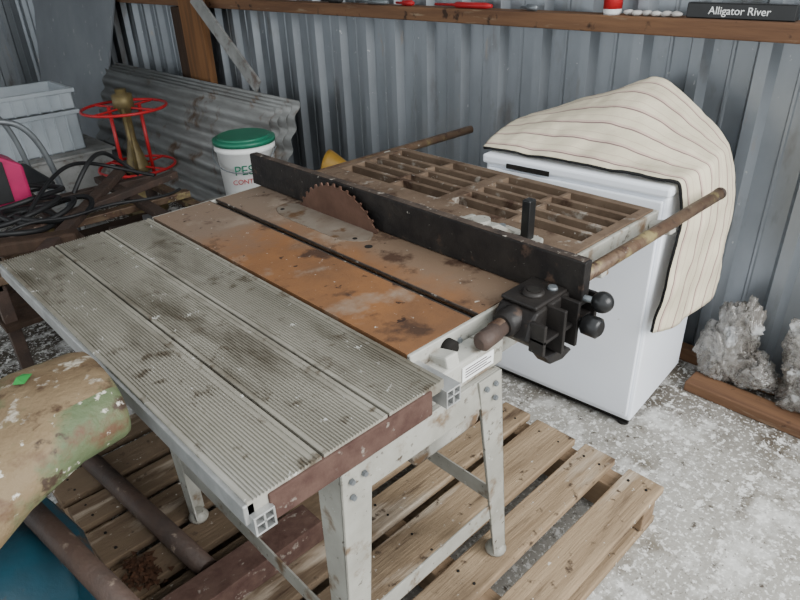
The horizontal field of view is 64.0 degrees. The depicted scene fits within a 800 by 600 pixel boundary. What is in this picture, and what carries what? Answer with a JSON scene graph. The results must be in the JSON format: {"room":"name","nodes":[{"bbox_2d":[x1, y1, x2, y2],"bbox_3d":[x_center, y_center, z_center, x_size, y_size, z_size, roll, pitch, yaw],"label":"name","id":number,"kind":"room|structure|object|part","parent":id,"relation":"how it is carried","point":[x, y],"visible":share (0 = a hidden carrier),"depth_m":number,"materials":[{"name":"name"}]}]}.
{"room":"workshop shed","nodes":[
{"label":"workshop shed","id":0,"kind":"room"},
{"bbox_2d":[0,0,40,86],"bbox_3d":[-5.509,-2.264,4.551,5.133,2.640,0.033,-26,37,-37],"label":"wall","id":1,"kind":"structure","parent":0,"point":[16,63],"depth_m":6.31,"materials":[{"name":"grey metal"}]},
{"bbox_2d":[0,164,799,599],"bbox_3d":[-2.198,0.732,1.651,6.300,0.100,10.700,-26,37,-37],"label":"floor","id":2,"kind":"structure","parent":0,"point":[725,525],"depth_m":1.75,"materials":[{"name":"concrete"}]},
{"bbox_2d":[0,116,80,230],"bbox_3d":[-1.950,-0.463,2.936,0.714,0.753,0.494,-26,37,-37],"label":"chair","id":3,"kind":"object","parent":2,"relation":"on","point":[32,175],"visible":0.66,"depth_m":2.94,"materials":[{"name":"grey metal"}]},
{"bbox_3d":[-1.952,-0.502,2.914,0.600,0.040,0.440,-26,37,-37],"label":"seat","id":4,"kind":"part","parent":3,"relation":"part of","materials":[{"name":"black plastic"}]},
{"bbox_2d":[18,134,114,194],"bbox_3d":[-2.354,-0.853,4.201,0.790,0.250,0.620,-26,37,-37],"label":"wooden chest","id":5,"kind":"object","parent":2,"relation":"on","point":[69,176],"visible":0.35,"depth_m":4.09,"materials":[{"name":"wood"}]},
{"bbox_2d":[0,80,85,161],"bbox_3d":[-2.382,-1.127,4.048,0.570,0.380,0.430,-26,37,-37],"label":"crate","id":6,"kind":"object","parent":5,"relation":"on","point":[46,108],"visible":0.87,"depth_m":3.97,"materials":[{"name":"grey plastic"}]},
{"bbox_3d":[-2.358,-0.954,4.146,0.790,0.018,0.620,-26,37,-37],"label":"lid","id":7,"kind":"part","parent":5,"relation":"part of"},
{"bbox_2d":[0,351,139,599],"bbox_3d":[-0.694,0.524,0.968,0.624,0.820,0.672,-26,37,-37],"label":"machine","id":8,"kind":"object","parent":2,"relation":"on","point":[58,413],"visible":1,"depth_m":0.86,"materials":[{"name":"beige metal"}]},
{"bbox_2d":[33,0,114,138],"bbox_3d":[-2.477,-2.089,4.909,0.274,1.750,2.099,-26,37,-37],"label":"metal panel","id":9,"kind":"object","parent":2,"relation":"on","point":[74,37],"visible":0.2,"depth_m":5.03,"materials":[{"name":"grey metal"}]},
{"bbox_2d":[52,200,108,229],"bbox_3d":[-1.779,-0.451,3.587,0.285,0.079,0.938,-23,35,-33],"label":"planks","id":10,"kind":"object","parent":2,"relation":"on","point":[58,208],"visible":0.11,"depth_m":3.69,"materials":[{"name":"grey wood"}]},
{"bbox_2d":[0,166,200,369],"bbox_3d":[-1.270,-0.176,2.631,0.962,0.495,0.844,-26,37,-37],"label":"rack","id":11,"kind":"object","parent":2,"relation":"on","point":[16,314],"visible":0.4,"depth_m":2.52,"materials":[{"name":"brown wood"}]},
{"bbox_2d":[0,154,31,206],"bbox_3d":[-1.656,-0.477,2.482,0.330,0.240,0.202,-26,37,-37],"label":"machine","id":12,"kind":"object","parent":11,"relation":"on","point":[14,186],"visible":0.9,"depth_m":2.51,"materials":[{"name":"paint"}]},
{"bbox_3d":[-1.611,-0.421,2.429,0.230,0.160,0.011,-26,37,-37],"label":"panel","id":13,"kind":"part","parent":12,"relation":"part of","materials":[{"name":"black plastic"}]},
{"bbox_3d":[-1.338,0.105,2.219,0.040,0.400,0.040,-26,37,-37],"label":"leg","id":14,"kind":"part","parent":11,"relation":"part of","materials":[{"name":"brown wood"}]},
{"bbox_2d":[0,151,180,236],"bbox_3d":[-1.339,-0.447,2.542,0.843,0.171,0.557,-26,37,-37],"label":"hose","id":15,"kind":"object","parent":11,"relation":"on","point":[22,216],"visible":0.95,"depth_m":2.45,"materials":[{"name":"black rubber"}]},
{"bbox_3d":[-1.186,-0.396,3.127,0.040,0.400,0.040,-26,37,-37],"label":"leg","id":16,"kind":"part","parent":11,"relation":"part of","materials":[{"name":"brown wood"}]},
{"bbox_2d":[79,88,176,215],"bbox_3d":[-1.518,-0.846,3.661,0.461,0.700,0.461,-26,37,-37],"label":"stand","id":17,"kind":"object","parent":2,"relation":"on","point":[122,101],"visible":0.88,"depth_m":3.59,"materials":[{"name":"red paint"}]},
{"bbox_2d":[96,62,299,201],"bbox_3d":[-1.376,-1.027,3.942,0.282,0.621,2.280,-26,37,-37],"label":"sheets","id":18,"kind":"object","parent":2,"relation":"on","point":[196,111],"visible":0.59,"depth_m":3.79,"materials":[{"name":"metal"}]},
{"bbox_2d":[200,194,225,202],"bbox_3d":[-0.692,-0.316,3.016,0.380,0.333,0.300,-26,37,-37],"label":"wooden box","id":19,"kind":"object","parent":2,"relation":"on","point":[224,194],"visible":0.02,"depth_m":2.96,"materials":[{"name":"grey wood"}]},
{"bbox_2d":[212,128,276,195],"bbox_3d":[-0.684,-0.596,2.873,0.286,0.293,0.287,-26,37,-37],"label":"bucket","id":20,"kind":"object","parent":19,"relation":"on","point":[233,148],"visible":0.65,"depth_m":2.77,"materials":[{"name":"white plastic"}]},
{"bbox_3d":[-0.689,-0.715,2.818,0.274,0.031,0.274,-26,37,-37],"label":"lid","id":21,"kind":"part","parent":20,"relation":"part of","materials":[{"name":"green plastic"}]},
{"bbox_3d":[-0.691,-0.610,2.786,0.289,0.083,0.146,0,29,4],"label":"handle","id":22,"kind":"part","parent":20,"relation":"part of","materials":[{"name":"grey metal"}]},
{"bbox_2d":[170,0,260,91],"bbox_3d":[-1.082,-1.823,3.437,0.127,2.600,1.006,-19,33,-29],"label":"timber post","id":23,"kind":"object","parent":2,"relation":"on","point":[192,19],"visible":0.48,"depth_m":3.71,"materials":[{"name":"brown wood"}]},
{"bbox_3d":[-1.282,-1.302,4.106,0.095,1.060,0.180,-26,37,-37],"label":"dark post","id":24,"kind":"part","parent":23,"relation":"part of","materials":[{"name":"brown wood"}]},
{"bbox_3d":[-1.204,-1.889,3.567,0.047,2.600,0.240,-26,37,-37],"label":"pale post","id":25,"kind":"part","parent":23,"relation":"part of","materials":[{"name":"brown wood"}]},
{"bbox_2d":[321,149,345,168],"bbox_3d":[-0.244,-0.438,2.995,0.204,0.538,0.128,2,29,7],"label":"funnel","id":26,"kind":"object","parent":2,"relation":"on","point":[330,158],"visible":0.15,"depth_m":2.85,"materials":[{"name":"plastic"}]},
{"bbox_2d":[52,402,663,599],"bbox_3d":[-0.169,0.504,1.688,1.093,0.131,1.255,-26,37,-37],"label":"wooden pallet","id":27,"kind":"object","parent":2,"relation":"on","point":[414,516],"visible":0.47,"depth_m":1.53,"materials":[{"name":"brown wood"}]},
{"bbox_2d":[121,550,174,590],"bbox_3d":[-0.554,0.593,1.398,0.117,0.015,0.109,-4,29,-3],"label":"flakes","id":28,"kind":"object","parent":27,"relation":"on","point":[142,569],"visible":1,"depth_m":1.40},
{"bbox_2d":[81,454,216,574],"bbox_3d":[-0.646,0.489,1.557,0.622,0.047,0.047,21,36,36],"label":"pipe","id":29,"kind":"object","parent":27,"relation":"on","point":[172,536],"visible":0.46,"depth_m":1.49,"materials":[{"name":"brown metal"}]},
{"bbox_2d":[160,504,323,599],"bbox_3d":[-0.330,0.575,1.370,0.360,0.058,0.075,-26,37,-37],"label":"wooden beam","id":30,"kind":"structure","parent":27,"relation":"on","point":[244,569],"depth_m":1.36,"materials":[{"name":"brown wood"}]},
{"bbox_2d":[0,125,726,599],"bbox_3d":[0.072,0.029,1.650,1.601,0.725,1.116,-26,37,-37],"label":"saw","id":31,"kind":"object","parent":27,"relation":"on","point":[303,332],"visible":0.98,"depth_m":1.16,"materials":[{"name":"metal"}]},
{"bbox_3d":[-0.520,0.093,1.075,0.016,0.031,0.987,-26,37,-37],"label":"aluminium trim","id":32,"kind":"part","parent":31,"relation":"part of","materials":[{"name":"grey metal"}]},
{"bbox_3d":[-0.482,0.066,1.103,0.111,0.020,0.987,-26,37,-37],"label":"aluminium panel","id":33,"kind":"part","parent":31,"relation":"part of","materials":[{"name":"grey metal"}]},
{"bbox_3d":[-0.508,0.260,1.445,0.060,0.530,0.134,-22,34,-32],"label":"leg","id":34,"kind":"part","parent":31,"relation":"part of","materials":[{"name":"white metal"}]},
{"bbox_3d":[-0.400,0.026,1.171,0.111,0.020,0.987,-26,37,-37],"label":"aluminium panel","id":35,"kind":"part","parent":31,"relation":"part of","materials":[{"name":"grey metal"}]},
{"bbox_3d":[-0.317,-0.015,1.240,0.111,0.020,0.987,-26,37,-37],"label":"aluminium panel","id":36,"kind":"part","parent":31,"relation":"part of","materials":[{"name":"grey metal"}]},
{"bbox_3d":[-0.185,-0.187,1.527,0.092,0.003,0.340,-26,37,-37],"label":"throat plate","id":37,"kind":"part","parent":31,"relation":"part of","materials":[{"name":"metal"}]},
{"bbox_3d":[-0.147,-0.118,1.580,0.004,0.350,0.350,-26,37,-37],"label":"saw blade","id":38,"kind":"part","parent":31,"relation":"part of","materials":[{"name":"brown metal"}]},
{"bbox_3d":[-0.074,0.468,1.034,0.084,0.530,0.044,-1,29,2],"label":"leg","id":39,"kind":"part","parent":31,"relation":"part of","materials":[{"name":"white metal"}]},
{"bbox_3d":[-0.180,-0.415,2.001,1.230,0.028,0.028,-26,37,-37],"label":"rail","id":40,"kind":"part","parent":31,"relation":"part of","materials":[{"name":"brown metal"}]},
{"bbox_3d":[0.170,0.337,1.258,0.143,0.530,0.065,-26,37,-37],"label":"leg","id":41,"kind":"part","parent":31,"relation":"part of","materials":[{"name":"white metal"}]},
{"bbox_3d":[0.161,0.054,1.078,0.033,0.035,0.096,22,37,37],"label":"rail","id":42,"kind":"part","parent":31,"relation":"part of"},
{"bbox_3d":[0.267,-0.168,1.333,0.024,0.089,0.020,-26,37,-37],"label":"bracket post","id":43,"kind":"part","parent":31,"relation":"part of","materials":[{"name":"black plastic"}]},
{"bbox_3d":[0.236,-0.012,1.125,0.095,0.008,0.075,-26,37,-37],"label":"clamp plate","id":44,"kind":"part","parent":31,"relation":"part of","materials":[{"name":"black paint"}]},
{"bbox_3d":[0.271,0.093,1.141,0.086,0.032,0.030,-26,37,-37],"label":"clamp lever","id":45,"kind":"part","parent":31,"relation":"part of","materials":[{"name":"black paint"}]},
{"bbox_2d":[547,284,557,290],"bbox_3d":[0.269,-0.022,1.129,0.020,0.006,0.020,-26,37,-37],"label":"washer","id":46,"kind":"object","parent":31,"relation":"in","point":[550,287],"depth_m":1.13,"materials":[{"name":"grey metal"}]},
{"bbox_3d":[0.325,-0.003,1.120,0.012,0.016,0.051,-26,37,-37],"label":"knob stem","id":47,"kind":"part","parent":31,"relation":"part of","materials":[{"name":"grey metal"}]},
{"bbox_3d":[0.331,0.045,1.107,0.039,0.037,0.037,-26,37,-37],"label":"hand knob","id":48,"kind":"part","parent":31,"relation":"part of","materials":[{"name":"black plastic"}]},
{"bbox_3d":[0.347,0.004,1.097,0.039,0.039,0.039,-26,37,-37],"label":"ball knob","id":49,"kind":"part","parent":31,"relation":"part of","materials":[{"name":"black plastic"}]},
{"bbox_3d":[0.483,-0.108,1.348,0.905,0.029,0.029,-26,37,-37],"label":"rail","id":50,"kind":"part","parent":31,"relation":"part of","materials":[{"name":"brown metal"}]},
{"bbox_2d":[483,150,687,424],"bbox_3d":[0.607,-0.096,2.064,0.562,0.772,0.426,21,36,36],"label":"chest freezer","id":51,"kind":"object","parent":2,"relation":"on","point":[613,374],"visible":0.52,"depth_m":1.85,"materials":[{"name":"white metal"}]},
{"bbox_3d":[0.596,-0.423,1.887,0.562,0.027,0.422,21,36,36],"label":"panel","id":52,"kind":"part","parent":51,"relation":"part of","materials":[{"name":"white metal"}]},
{"bbox_2d":[483,76,734,332],"bbox_3d":[0.624,-0.331,1.935,0.452,0.597,0.670,-26,37,-37],"label":"cloth","id":53,"kind":"object","parent":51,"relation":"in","point":[648,128],"visible":0.98,"depth_m":1.78,"materials":[{"name":"fabric"}]},
{"bbox_2d":[684,371,799,438],"bbox_3d":[1.112,0.336,2.007,0.085,0.035,0.415,-26,37,-37],"label":"timber offcut","id":54,"kind":"object","parent":2,"relation":"on","point":[755,407],"visible":1,"depth_m":2.01,"materials":[{"name":"brown wood"}]},
{"bbox_2d":[692,295,780,392],"bbox_3d":[1.095,0.126,2.039,0.144,0.301,0.276,-26,37,-37],"label":"rock","id":55,"kind":"object","parent":54,"relation":"on","point":[726,350],"visible":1,"depth_m":2.03,"materials":[{"name":"white stone"}]},
{"bbox_2d":[771,317,799,412],"bbox_3d":[1.266,0.210,1.852,0.182,0.321,0.338,-26,37,-37],"label":"cluster","id":56,"kind":"object","parent":54,"relation":"on","point":[787,394],"visible":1,"depth_m":1.92,"materials":[{"name":"white stone"}]},
{"bbox_2d":[15,0,799,377],"bbox_3d":[-0.780,-1.782,3.341,0.037,2.640,8.930,-26,37,-37],"label":"wall","id":57,"kind":"structure","parent":0,"point":[363,86],"depth_m":2.48,"materials":[{"name":"grey metal"}]},
{"bbox_2d":[115,0,799,43],"bbox_3d":[-0.079,-1.228,2.720,0.083,0.049,6.800,-26,37,-37],"label":"beam","id":58,"kind":"structure","parent":57,"relation":"attached to","point":[682,26],"depth_m":2.14,"materials":[{"name":"brown wood"}]},
{"bbox_2d":[321,0,538,10],"bbox_3d":[0.054,-1.192,2.571,0.022,0.022,1.200,-26,37,-37],"label":"tools","id":59,"kind":"object","parent":58,"relation":"on","point":[471,5],"visible":1,"depth_m":2.42,"materials":[{"name":"grey metal"}]},
{"bbox_2d":[603,0,622,14],"bbox_3d":[0.663,-0.962,1.976,0.057,0.147,0.057,-26,37,-37],"label":"spray can","id":60,"kind":"object","parent":58,"relation":"on","point":[610,7],"visible":1,"depth_m":1.98,"materials":[{"name":"paint"}]},
{"bbox_2d":[624,9,682,16],"bbox_3d":[0.757,-0.860,1.920,0.042,0.018,0.190,-26,37,-37],"label":"stones","id":61,"kind":"object","parent":58,"relation":"on","point":[629,11],"visible":1,"depth_m":1.90},
{"bbox_2d":[686,1,799,21],"bbox_3d":[0.936,-0.793,1.756,0.031,0.041,0.290,-26,37,-37],"label":"name sign","id":62,"kind":"object","parent":58,"relation":"on","point":[711,10],"visible":1,"depth_m":1.74,"materials":[{"name":"black plastic"}]},
{"bbox_2d":[679,342,778,395],"bbox_3d":[-0.654,-0.594,3.819,0.043,0.050,8.600,-26,37,-37],"label":"trim","id":63,"kind":"structure","parent":57,"relation":"attached to","point":[686,353],"depth_m":2.25,"materials":[{"name":"brown wood"}]}
]}

